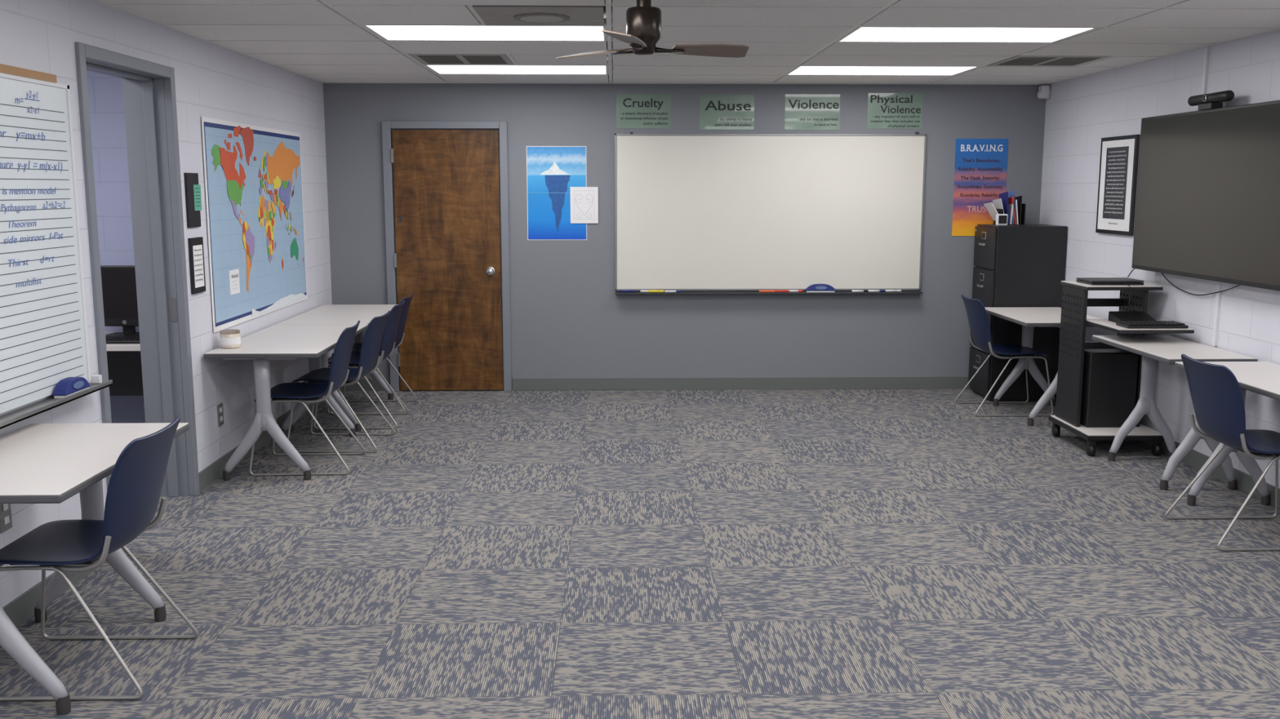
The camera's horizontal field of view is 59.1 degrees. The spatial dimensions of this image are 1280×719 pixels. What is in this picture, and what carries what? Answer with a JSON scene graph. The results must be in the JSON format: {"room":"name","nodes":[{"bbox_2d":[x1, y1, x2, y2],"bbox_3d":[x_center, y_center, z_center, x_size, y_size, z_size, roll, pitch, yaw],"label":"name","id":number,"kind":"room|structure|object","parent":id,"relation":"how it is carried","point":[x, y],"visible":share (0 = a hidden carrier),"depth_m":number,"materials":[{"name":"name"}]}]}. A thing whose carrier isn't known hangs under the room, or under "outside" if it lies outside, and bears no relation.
{"room":"classroom","nodes":[
{"label":"classroom","id":0,"kind":"room"},
{"bbox_2d":[86,70,145,423],"bbox_3d":[-3.661,-0.655,6.805,2.195,2.434,0.100,0,9,-1],"label":"wall","id":1,"kind":"structure","parent":0,"point":[105,91],"depth_m":6.71,"materials":[{"name":"white paint"}]},
{"bbox_2d":[0,0,333,607],"bbox_3d":[-2.386,-0.154,3.522,0.200,2.434,10.600,0,9,-1],"label":"wall","id":2,"kind":"structure","parent":0,"point":[212,80],"depth_m":6.02,"materials":[{"name":"white paint"}]},
{"bbox_2d":[0,503,12,533],"bbox_3d":[-2.290,0.558,4.075,0.010,0.120,0.075,0,9,-1],"label":"power outlet","id":3,"kind":"object","parent":2,"relation":"attached to","point":[6,521],"visible":0.84,"depth_m":4.07,"materials":[{"name":"metal"}]},
{"bbox_2d":[0,63,112,429],"bbox_3d":[-2.245,-0.401,3.915,0.099,1.255,1.485,0,9,-1],"label":"whiteboard","id":4,"kind":"object","parent":2,"relation":"attached to","point":[44,336],"visible":1,"depth_m":4.27,"materials":[{"name":"white plastic"}]},
{"bbox_2d":[0,379,112,429],"bbox_3d":[-2.245,0.208,4.008,0.099,0.023,1.485,0,9,-1],"label":"marker tray","id":5,"kind":"object","parent":4,"relation":"on","point":[22,414],"depth_m":4.22,"materials":[{"name":"metal"}]},
{"bbox_2d":[52,377,90,398],"bbox_3d":[-2.250,0.105,4.475,0.059,0.064,0.210,0,9,-1],"label":"eraser","id":6,"kind":"object","parent":4,"relation":"on","point":[66,387],"visible":0.99,"depth_m":4.42,"materials":[{"name":"blue plastic"}]},
{"bbox_2d":[74,41,199,497],"bbox_3d":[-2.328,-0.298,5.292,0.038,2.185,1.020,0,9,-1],"label":"door frame","id":7,"kind":"structure","parent":2,"relation":"in","point":[83,51],"depth_m":5.45,"materials":[{"name":"grey paint"}]},
{"bbox_2d":[85,58,189,496],"bbox_3d":[-2.447,-0.285,5.291,0.200,2.160,0.960,0,9,-1],"label":"frame reveal","id":8,"kind":"object","parent":2,"relation":"attached to","point":[132,88],"visible":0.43,"depth_m":5.71,"materials":[{"name":"grey paint"}]},
{"bbox_2d":[168,297,177,321],"bbox_3d":[-2.380,-0.255,5.756,0.035,0.120,0.003,0,9,-1],"label":"strike plate","id":9,"kind":"object","parent":2,"relation":"attached to","point":[172,303],"visible":1,"depth_m":5.75,"materials":[{"name":"metal"}]},
{"bbox_2d":[184,173,201,227],"bbox_3d":[-2.335,-0.835,5.911,0.015,0.280,0.185,0,9,-1],"label":"plaque","id":10,"kind":"object","parent":2,"relation":"attached to","point":[193,189],"visible":1,"depth_m":5.89,"materials":[{"name":"plastic"}]},
{"bbox_2d":[2,378,390,627],"bbox_3d":[-2.069,0.999,3.705,0.435,0.100,10.600,0,9,-1],"label":"baseboard","id":11,"kind":"structure","parent":2,"relation":"attached to","point":[19,611],"depth_m":6.02,"materials":[{"name":"plastic"}]},
{"bbox_2d":[187,236,205,293],"bbox_3d":[-2.334,-0.498,5.957,0.016,0.290,0.175,0,9,-1],"label":"framed piece","id":12,"kind":"object","parent":2,"relation":"attached to","point":[196,253],"visible":1,"depth_m":5.94,"materials":[{"name":"black wood"}]},
{"bbox_2d":[217,403,223,426],"bbox_3d":[-2.343,0.308,6.312,0.010,0.120,0.075,0,9,-1],"label":"power outlet","id":13,"kind":"object","parent":2,"relation":"attached to","point":[220,407],"visible":1,"depth_m":6.30,"materials":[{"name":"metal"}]},
{"bbox_2d":[200,116,307,333],"bbox_3d":[-2.361,-0.867,7.066,0.009,1.165,1.920,0,9,-1],"label":"world map","id":14,"kind":"object","parent":2,"relation":"attached to","point":[253,174],"visible":1,"depth_m":6.87,"materials":[{"name":"multicoloured paper"}]},
{"bbox_2d":[603,5,613,76],"bbox_3d":[-0.609,-1.412,3.372,8.144,0.100,10.900,0,9,-1],"label":"ceiling","id":15,"kind":"structure","parent":0,"point":[604,6],"depth_m":5.61,"materials":[{"name":"tile"}]},
{"bbox_2d":[409,53,513,64],"bbox_3d":[-1.097,-1.870,7.019,0.572,0.016,0.562,0,9,-1],"label":"ceiling vent","id":16,"kind":"object","parent":15,"relation":"in","point":[426,59],"visible":0.91,"depth_m":6.97,"materials":[{"name":"grey metal"}]},
{"bbox_2d":[361,24,607,40],"bbox_3d":[-0.769,-1.693,5.819,1.194,0.024,0.584,0,9,-1],"label":"housing","id":17,"kind":"object","parent":15,"relation":"attached to","point":[605,36],"visible":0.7,"depth_m":6.08,"materials":[{"name":"white metal"}]},
{"bbox_2d":[368,25,604,39],"bbox_3d":[-0.769,-1.691,5.820,1.160,0.008,0.550,0,9,-1],"label":"ceiling light","id":18,"kind":"object","parent":15,"relation":"in","point":[390,32],"visible":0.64,"depth_m":5.82,"materials":[{"name":"white plastic"}]},
{"bbox_2d":[423,64,608,74],"bbox_3d":[-0.811,-1.968,7.628,1.194,0.024,0.584,0,9,-1],"label":"housing","id":19,"kind":"object","parent":15,"relation":"attached to","point":[426,65],"visible":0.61,"depth_m":7.89,"materials":[{"name":"white metal"}]},
{"bbox_2d":[429,65,605,73],"bbox_3d":[-0.811,-1.966,7.628,1.160,0.008,0.550,0,9,-1],"label":"ceiling light","id":20,"kind":"object","parent":15,"relation":"in","point":[441,68],"visible":0.79,"depth_m":7.63,"materials":[{"name":"white plastic"}]},
{"bbox_2d":[472,4,604,25],"bbox_3d":[-0.455,-1.591,5.230,0.572,0.028,0.552,0,9,-1],"label":"ceiling vent","id":21,"kind":"object","parent":15,"relation":"in","point":[491,15],"visible":1,"depth_m":5.16,"materials":[{"name":"grey metal"}]},
{"bbox_2d":[790,66,972,74],"bbox_3d":[1.628,-1.974,7.685,1.160,0.008,0.550,0,9,-1],"label":"ceiling light","id":22,"kind":"object","parent":15,"relation":"in","point":[802,69],"visible":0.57,"depth_m":7.73,"materials":[{"name":"white plastic"}]},
{"bbox_2d":[785,66,980,75],"bbox_3d":[1.628,-1.976,7.684,1.194,0.024,0.584,0,9,-1],"label":"housing","id":23,"kind":"object","parent":15,"relation":"attached to","point":[797,67],"visible":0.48,"depth_m":7.95,"materials":[{"name":"white metal"}]},
{"bbox_2d":[842,26,1089,40],"bbox_3d":[1.671,-1.698,5.876,1.160,0.008,0.550,0,9,-1],"label":"ceiling light","id":24,"kind":"object","parent":15,"relation":"in","point":[881,33],"visible":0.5,"depth_m":5.88,"materials":[{"name":"white plastic"}]},
{"bbox_2d":[835,26,1098,42],"bbox_3d":[1.671,-1.700,5.876,1.194,0.024,0.584,0,9,-1],"label":"housing","id":25,"kind":"object","parent":15,"relation":"attached to","point":[858,27],"visible":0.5,"depth_m":6.04,"materials":[{"name":"white metal"}]},
{"bbox_2d":[987,55,1111,66],"bbox_3d":[2.562,-1.881,7.104,0.572,0.016,0.562,0,9,-1],"label":"ceiling vent","id":26,"kind":"object","parent":15,"relation":"in","point":[1017,60],"visible":0.91,"depth_m":7.06,"materials":[{"name":"grey metal"}]},
{"bbox_2d":[0,388,1279,718],"bbox_3d":[-0.610,1.093,3.754,8.144,0.100,11.000,0,9,-1],"label":"floor","id":27,"kind":"structure","parent":0,"point":[749,553],"depth_m":4.71,"materials":[{"name":"carpet"}]},
{"bbox_2d":[0,422,189,715],"bbox_3d":[-1.980,0.671,3.804,0.590,0.720,1.010,0,9,-1],"label":"table","id":28,"kind":"object","parent":27,"relation":"on","point":[40,463],"visible":0.78,"depth_m":3.74,"materials":[{"name":"laminate"}]},
{"bbox_2d":[0,416,199,701],"bbox_3d":[-1.837,0.629,3.730,0.576,0.823,0.498,0,9,-1],"label":"shell chair","id":29,"kind":"object","parent":27,"relation":"on","point":[135,483],"visible":1,"depth_m":3.62,"materials":[{"name":"blue plastic"}]},
{"bbox_2d":[105,331,143,395],"bbox_3d":[-3.221,0.239,6.582,1.260,0.735,0.610,0,9,-1],"label":"computer desk","id":30,"kind":"object","parent":27,"relation":"on","point":[124,360],"visible":0.03,"depth_m":6.43,"materials":[{"name":"laminate"}]},
{"bbox_2d":[100,265,139,336],"bbox_3d":[-2.981,-0.336,6.536,0.520,0.414,0.200,0,9,-1],"label":"desktop monitor","id":31,"kind":"object","parent":30,"relation":"on","point":[118,282],"visible":0.52,"depth_m":6.51,"materials":[{"name":"black plastic"}]},
{"bbox_2d":[105,336,140,343],"bbox_3d":[-2.971,-0.110,6.348,0.450,0.024,0.140,0,9,-1],"label":"keyboard","id":32,"kind":"object","parent":30,"relation":"on","point":[109,340],"visible":0.45,"depth_m":6.29,"materials":[{"name":"black plastic"}]},
{"bbox_2d":[203,324,368,480],"bbox_3d":[-2.041,0.227,6.715,0.605,0.720,1.280,0,9,-1],"label":"table","id":33,"kind":"object","parent":27,"relation":"on","point":[311,342],"visible":0.84,"depth_m":6.21,"materials":[{"name":"laminate"}]},
{"bbox_2d":[219,328,240,348],"bbox_3d":[-2.264,-0.115,6.242,0.107,0.096,0.107,0,9,-1],"label":"jar candle","id":34,"kind":"object","parent":33,"relation":"on","point":[229,338],"visible":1,"depth_m":6.20,"materials":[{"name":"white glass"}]},
{"bbox_2d":[248,320,365,475],"bbox_3d":[-1.907,0.206,6.502,0.576,0.823,0.498,0,9,-3],"label":"shell chair","id":35,"kind":"object","parent":27,"relation":"on","point":[293,393],"visible":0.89,"depth_m":6.37,"materials":[{"name":"blue plastic"}]},
{"bbox_2d":[275,304,397,432],"bbox_3d":[-2.078,0.035,7.972,0.590,0.720,1.255,0,9,-1],"label":"table","id":36,"kind":"object","parent":27,"relation":"on","point":[326,314],"visible":0.43,"depth_m":7.76,"materials":[{"name":"laminate"}]},
{"bbox_2d":[287,311,395,453],"bbox_3d":[-1.860,0.123,7.046,0.576,0.823,0.498,0,9,1],"label":"shell chair","id":37,"kind":"object","parent":27,"relation":"on","point":[369,358],"visible":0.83,"depth_m":6.89,"materials":[{"name":"blue plastic"}]},
{"bbox_2d":[313,300,408,429],"bbox_3d":[-1.896,0.022,7.709,0.576,0.823,0.498,0,9,-2],"label":"shell chair","id":38,"kind":"object","parent":27,"relation":"on","point":[388,343],"visible":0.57,"depth_m":7.54,"materials":[{"name":"blue plastic"}]},
{"bbox_2d":[327,293,417,414],"bbox_3d":[-1.938,-0.054,8.202,0.576,0.823,0.498,0,9,-1],"label":"shell chair","id":39,"kind":"object","parent":27,"relation":"on","point":[402,320],"visible":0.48,"depth_m":8.15,"materials":[{"name":"blue plastic"}]},
{"bbox_2d":[955,294,1053,416],"bbox_3d":[2.623,-0.043,8.139,0.576,0.823,0.498,0,9,-1],"label":"shell chair","id":40,"kind":"object","parent":27,"relation":"on","point":[978,318],"visible":1,"depth_m":8.00,"materials":[{"name":"blue plastic"}]},
{"bbox_2d":[968,224,1066,401],"bbox_3d":[2.859,-0.366,8.632,0.555,1.315,0.480,0,9,-1],"label":"filing cabinet","id":41,"kind":"object","parent":27,"relation":"on","point":[1015,265],"visible":0.77,"depth_m":8.38,"materials":[{"name":"black metal"}]},
{"bbox_2d":[995,213,1008,225],"bbox_3d":[2.704,-1.045,8.443,0.080,0.084,0.042,0,9,-1],"label":"desk clock","id":42,"kind":"object","parent":41,"relation":"on","point":[1001,219],"visible":1,"depth_m":8.42,"materials":[{"name":"white plastic"}]},
{"bbox_2d":[983,190,1026,225],"bbox_3d":[2.775,-1.159,8.610,0.260,0.260,0.200,0,9,-1],"label":"books","id":43,"kind":"object","parent":41,"relation":"on","point":[1006,203],"visible":0.85,"depth_m":8.55,"materials":[{"name":"paper"}]},
{"bbox_2d":[984,306,1102,426],"bbox_3d":[2.819,0.041,7.939,0.600,0.720,0.970,0,9,-1],"label":"table","id":44,"kind":"object","parent":27,"relation":"on","point":[1030,317],"visible":0.61,"depth_m":8.05,"materials":[{"name":"laminate"}]},
{"bbox_2d":[1048,280,1194,456],"bbox_3d":[2.904,0.057,6.876,0.480,1.010,0.840,0,9,-1],"label":"cart","id":45,"kind":"object","parent":27,"relation":"on","point":[1099,384],"visible":0.86,"depth_m":6.93,"materials":[{"name":"black metal"}]},
{"bbox_2d":[1050,415,1161,435],"bbox_3d":[2.901,0.408,7.044,0.460,0.006,0.595,0,9,-1],"label":"shelf","id":46,"kind":"object","parent":45,"relation":"attached to","point":[1082,428],"depth_m":6.94,"materials":[{"name":"laminate"}]},
{"bbox_2d":[1075,277,1144,284],"bbox_3d":[2.900,-0.483,6.976,0.320,0.026,0.240,0,9,-1],"label":"laptop","id":47,"kind":"object","parent":45,"relation":"on","point":[1091,281],"visible":1,"depth_m":6.88,"materials":[{"name":"black plastic"}]},
{"bbox_2d":[1061,280,1162,287],"bbox_3d":[2.909,-0.468,6.989,0.450,0.006,0.410,0,9,-1],"label":"shelf","id":48,"kind":"object","parent":45,"relation":"attached to","point":[1065,283],"depth_m":6.85,"materials":[{"name":"laminate"}]},
{"bbox_2d":[1108,311,1156,322],"bbox_3d":[2.936,-0.249,6.729,0.220,0.058,0.180,0,9,-1],"label":"desk phone","id":49,"kind":"object","parent":45,"relation":"on","point":[1113,316],"visible":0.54,"depth_m":6.74,"materials":[{"name":"black plastic"}]},
{"bbox_2d":[1086,319,1193,330],"bbox_3d":[2.933,-0.206,6.665,0.420,0.006,0.490,0,9,-1],"label":"shelf","id":50,"kind":"object","parent":45,"relation":"attached to","point":[1105,324],"depth_m":6.54,"materials":[{"name":"laminate"}]},
{"bbox_2d":[1115,320,1188,328],"bbox_3d":[2.956,-0.203,6.524,0.350,0.028,0.160,0,9,-1],"label":"keyboard","id":51,"kind":"object","parent":45,"relation":"on","point":[1127,324],"visible":1,"depth_m":6.46,"materials":[{"name":"black plastic"}]},
{"bbox_2d":[1091,335,1257,490],"bbox_3d":[2.956,0.281,6.370,0.470,0.720,0.950,0,9,-1],"label":"table","id":52,"kind":"object","parent":27,"relation":"on","point":[1168,349],"visible":0.81,"depth_m":6.40,"materials":[{"name":"laminate"}]},
{"bbox_2d":[1164,354,1279,551],"bbox_3d":[2.822,0.406,5.197,0.576,0.823,0.498,0,9,-1],"label":"shell chair","id":53,"kind":"object","parent":27,"relation":"on","point":[1215,392],"visible":1,"depth_m":5.10,"materials":[{"name":"blue plastic"}]},
{"bbox_2d":[1174,361,1279,506],"bbox_3d":[2.979,0.480,5.066,0.485,0.720,1.510,0,9,-1],"label":"table","id":54,"kind":"object","parent":27,"relation":"on","point":[1263,378],"visible":0.73,"depth_m":5.68,"materials":[{"name":"laminate"}]},
{"bbox_2d":[555,0,748,58],"bbox_3d":[0.049,-1.361,4.547,0.815,0.248,0.814,0,9,-1],"label":"ceiling fan","id":55,"kind":"object","parent":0,"point":[643,21],"depth_m":4.58,"materials":[{"name":"black metal"}]},
{"bbox_2d":[323,76,1045,391],"bbox_3d":[-0.735,-0.995,8.871,8.144,2.484,0.150,0,9,-1],"label":"wall","id":56,"kind":"structure","parent":0,"point":[568,318],"depth_m":8.83,"materials":[{"name":"grey paint"}]},
{"bbox_2d":[390,148,400,367],"bbox_3d":[-1.897,-0.779,8.765,0.021,1.690,0.030,0,9,-1],"label":"hinge","id":57,"kind":"object","parent":56,"relation":"attached to","point":[391,149],"visible":1,"depth_m":8.75,"materials":[{"name":"metal"}]},
{"bbox_2d":[381,120,511,391],"bbox_3d":[-1.493,-0.785,8.789,0.953,2.095,0.040,0,9,-1],"label":"door frame","id":58,"kind":"structure","parent":56,"relation":"attached to","point":[387,126],"depth_m":8.72,"materials":[{"name":"grey paint"}]},
{"bbox_2d":[391,129,503,390],"bbox_3d":[-1.490,-0.758,8.798,0.810,2.022,0.029,0,9,-1],"label":"door","id":59,"kind":"structure","parent":56,"relation":"attached to","point":[446,182],"depth_m":8.77,"materials":[{"name":"brown wood"}]},
{"bbox_2d":[485,266,494,275],"bbox_3d":[-1.164,-0.683,8.768,0.068,0.068,0.068,0,9,-1],"label":"handle","id":60,"kind":"object","parent":59,"relation":"attached to","point":[490,271],"visible":1,"depth_m":8.74,"materials":[{"name":"silver metal"}]},
{"bbox_2d":[526,146,586,239],"bbox_3d":[-0.644,-1.287,8.749,0.462,0.720,0.005,0,9,-1],"label":"poster","id":61,"kind":"object","parent":56,"relation":"attached to","point":[552,171],"visible":1,"depth_m":8.74,"materials":[{"name":"blue paper"}]},
{"bbox_2d":[570,186,598,223],"bbox_3d":[-0.432,-1.198,8.762,0.215,0.280,0.004,0,9,-1],"label":"page","id":62,"kind":"object","parent":56,"relation":"attached to","point":[584,200],"visible":1,"depth_m":8.76,"materials":[{"name":"white paper"}]},
{"bbox_2d":[615,93,671,128],"bbox_3d":[0.025,-1.907,8.671,0.420,0.260,0.004,0,9,-1],"label":"sign","id":63,"kind":"object","parent":56,"relation":"attached to","point":[632,110],"visible":1,"depth_m":8.67,"materials":[{"name":"green paper"}]},
{"bbox_2d":[698,94,754,129],"bbox_3d":[0.667,-1.902,8.687,0.425,0.265,0.004,0,9,-1],"label":"sign","id":64,"kind":"object","parent":56,"relation":"attached to","point":[716,112],"visible":1,"depth_m":8.69,"materials":[{"name":"green paper"}]},
{"bbox_2d":[511,376,969,391],"bbox_3d":[1.061,0.190,9.012,4.154,0.100,0.012,0,9,-1],"label":"baseboard","id":65,"kind":"structure","parent":56,"relation":"attached to","point":[908,382],"depth_m":9.00,"materials":[{"name":"plastic"}]},
{"bbox_2d":[614,131,926,294],"bbox_3d":[1.010,-1.134,8.769,2.410,1.250,0.089,0,9,-1],"label":"whiteboard","id":66,"kind":"object","parent":56,"relation":"attached to","point":[693,211],"visible":1,"depth_m":8.80,"materials":[{"name":"plastic"}]},
{"bbox_2d":[619,289,803,292],"bbox_3d":[0.560,-0.535,8.850,1.435,0.018,0.040,0,9,-1],"label":"markers","id":67,"kind":"object","parent":66,"relation":"on","point":[631,291],"visible":1,"depth_m":8.84,"materials":[{"name":"multicoloured plastic"}]},
{"bbox_2d":[615,291,923,294],"bbox_3d":[1.010,-0.523,8.862,2.410,0.014,0.089,0,9,-1],"label":"marker tray","id":68,"kind":"object","parent":66,"relation":"on","point":[737,292],"depth_m":8.82,"materials":[{"name":"grey metal"}]},
{"bbox_2d":[804,284,835,292],"bbox_3d":[1.415,-0.560,8.858,0.235,0.064,0.059,0,9,-1],"label":"eraser","id":69,"kind":"object","parent":66,"relation":"on","point":[815,287],"depth_m":8.83,"materials":[{"name":"blue plastic"}]},
{"bbox_2d":[851,289,901,292],"bbox_3d":[1.860,-0.539,8.878,0.397,0.018,0.029,-1,9,-6],"label":"markers","id":70,"kind":"object","parent":66,"relation":"on","point":[852,291],"visible":1,"depth_m":8.87,"materials":[{"name":"white plastic"}]},
{"bbox_2d":[784,93,839,129],"bbox_3d":[1.327,-1.907,8.702,0.425,0.270,0.004,0,9,-1],"label":"sign","id":71,"kind":"object","parent":56,"relation":"attached to","point":[802,111],"visible":1,"depth_m":8.70,"materials":[{"name":"green paper"}]},
{"bbox_2d":[866,93,923,128],"bbox_3d":[1.967,-1.919,8.715,0.425,0.270,0.004,0,9,-1],"label":"sign","id":72,"kind":"object","parent":56,"relation":"attached to","point":[885,110],"visible":1,"depth_m":8.71,"materials":[{"name":"green paper"}]},
{"bbox_2d":[951,138,1008,235],"bbox_3d":[2.654,-1.343,8.819,0.410,0.750,0.004,0,9,-1],"label":"poster","id":73,"kind":"object","parent":56,"relation":"attached to","point":[980,167],"visible":0.99,"depth_m":8.81,"materials":[{"name":"multicoloured paper"}]},
{"bbox_2d":[93,0,1277,84],"bbox_3d":[0.488,-1.330,3.410,5.549,0.034,10.600,0,9,-1],"label":"grid","id":74,"kind":"object","parent":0,"point":[608,3],"depth_m":5.79,"materials":[{"name":"white metal"}]},
{"bbox_2d":[96,0,1279,84],"bbox_3d":[0.487,-1.330,3.481,5.515,0.018,10.426,0,9,-1],"label":"ceiling tiles","id":75,"kind":"structure","parent":74,"relation":"in","point":[305,37],"depth_m":5.94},
{"bbox_2d":[1124,283,1136,311],"bbox_3d":[2.940,-0.372,6.781,0.013,0.155,0.161,0,9,-1],"label":"cable","id":76,"kind":"object","parent":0,"point":[1125,283],"depth_m":6.78,"materials":[{"name":"black plastic"}]},
{"bbox_2d":[1039,29,1279,488],"bbox_3d":[3.337,-0.172,3.654,0.150,2.434,10.600,0,9,-1],"label":"wall","id":77,"kind":"structure","parent":0,"point":[1082,111],"depth_m":6.88,"materials":[{"name":"white paint"}]},
{"bbox_2d":[1037,84,1050,98],"bbox_3d":[3.098,-2.054,8.673,0.081,0.100,0.099,0,9,-1],"label":"sensor","id":78,"kind":"object","parent":77,"relation":"attached to","point":[1044,91],"visible":1,"depth_m":8.63,"materials":[{"name":"white plastic"}]},
{"bbox_2d":[1095,134,1140,235],"bbox_3d":[3.158,-1.153,7.482,0.022,0.640,0.530,0,9,-1],"label":"print","id":79,"kind":"object","parent":77,"relation":"attached to","point":[1119,155],"visible":1,"depth_m":7.43,"materials":[{"name":"black paper"}]},
{"bbox_2d":[1131,100,1279,291],"bbox_3d":[3.138,-0.899,6.159,0.126,0.915,1.620,0,9,-1],"label":"television","id":80,"kind":"object","parent":77,"relation":"attached to","point":[1207,206],"visible":1,"depth_m":6.06,"materials":[{"name":"black plastic"}]},
{"bbox_2d":[1127,268,1240,295],"bbox_3d":[3.161,-0.444,6.514,0.109,0.136,1.140,-1,9,-7],"label":"power cable","id":81,"kind":"object","parent":80,"relation":"attached to","point":[1134,268],"visible":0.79,"depth_m":6.50,"materials":[{"name":"black plastic"}]},
{"bbox_2d":[1187,89,1234,110],"bbox_3d":[3.097,-1.402,6.132,0.076,0.087,0.400,0,9,-1],"label":"webcam","id":82,"kind":"object","parent":80,"relation":"on","point":[1215,100],"visible":0.95,"depth_m":6.08,"materials":[{"name":"black plastic"}]},
{"bbox_2d":[1201,45,1209,94],"bbox_3d":[3.186,-1.522,6.381,0.016,0.482,0.025,0,9,-1],"label":"cable raceway","id":83,"kind":"object","parent":77,"relation":"attached to","point":[1206,48],"visible":0.56,"depth_m":6.36,"materials":[{"name":"white plastic"}]},
{"bbox_2d":[1138,440,1279,509],"bbox_3d":[3.255,0.983,3.822,0.012,0.100,10.587,0,9,-1],"label":"baseboard","id":84,"kind":"structure","parent":77,"relation":"attached to","point":[1196,460],"depth_m":6.19,"materials":[{"name":"plastic"}]},
{"bbox_2d":[1212,281,1222,346],"bbox_3d":[3.193,-0.270,6.249,0.016,0.395,0.025,0,9,-1],"label":"cable raceway","id":85,"kind":"object","parent":77,"relation":"attached to","point":[1219,286],"visible":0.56,"depth_m":6.25,"materials":[{"name":"white plastic"}]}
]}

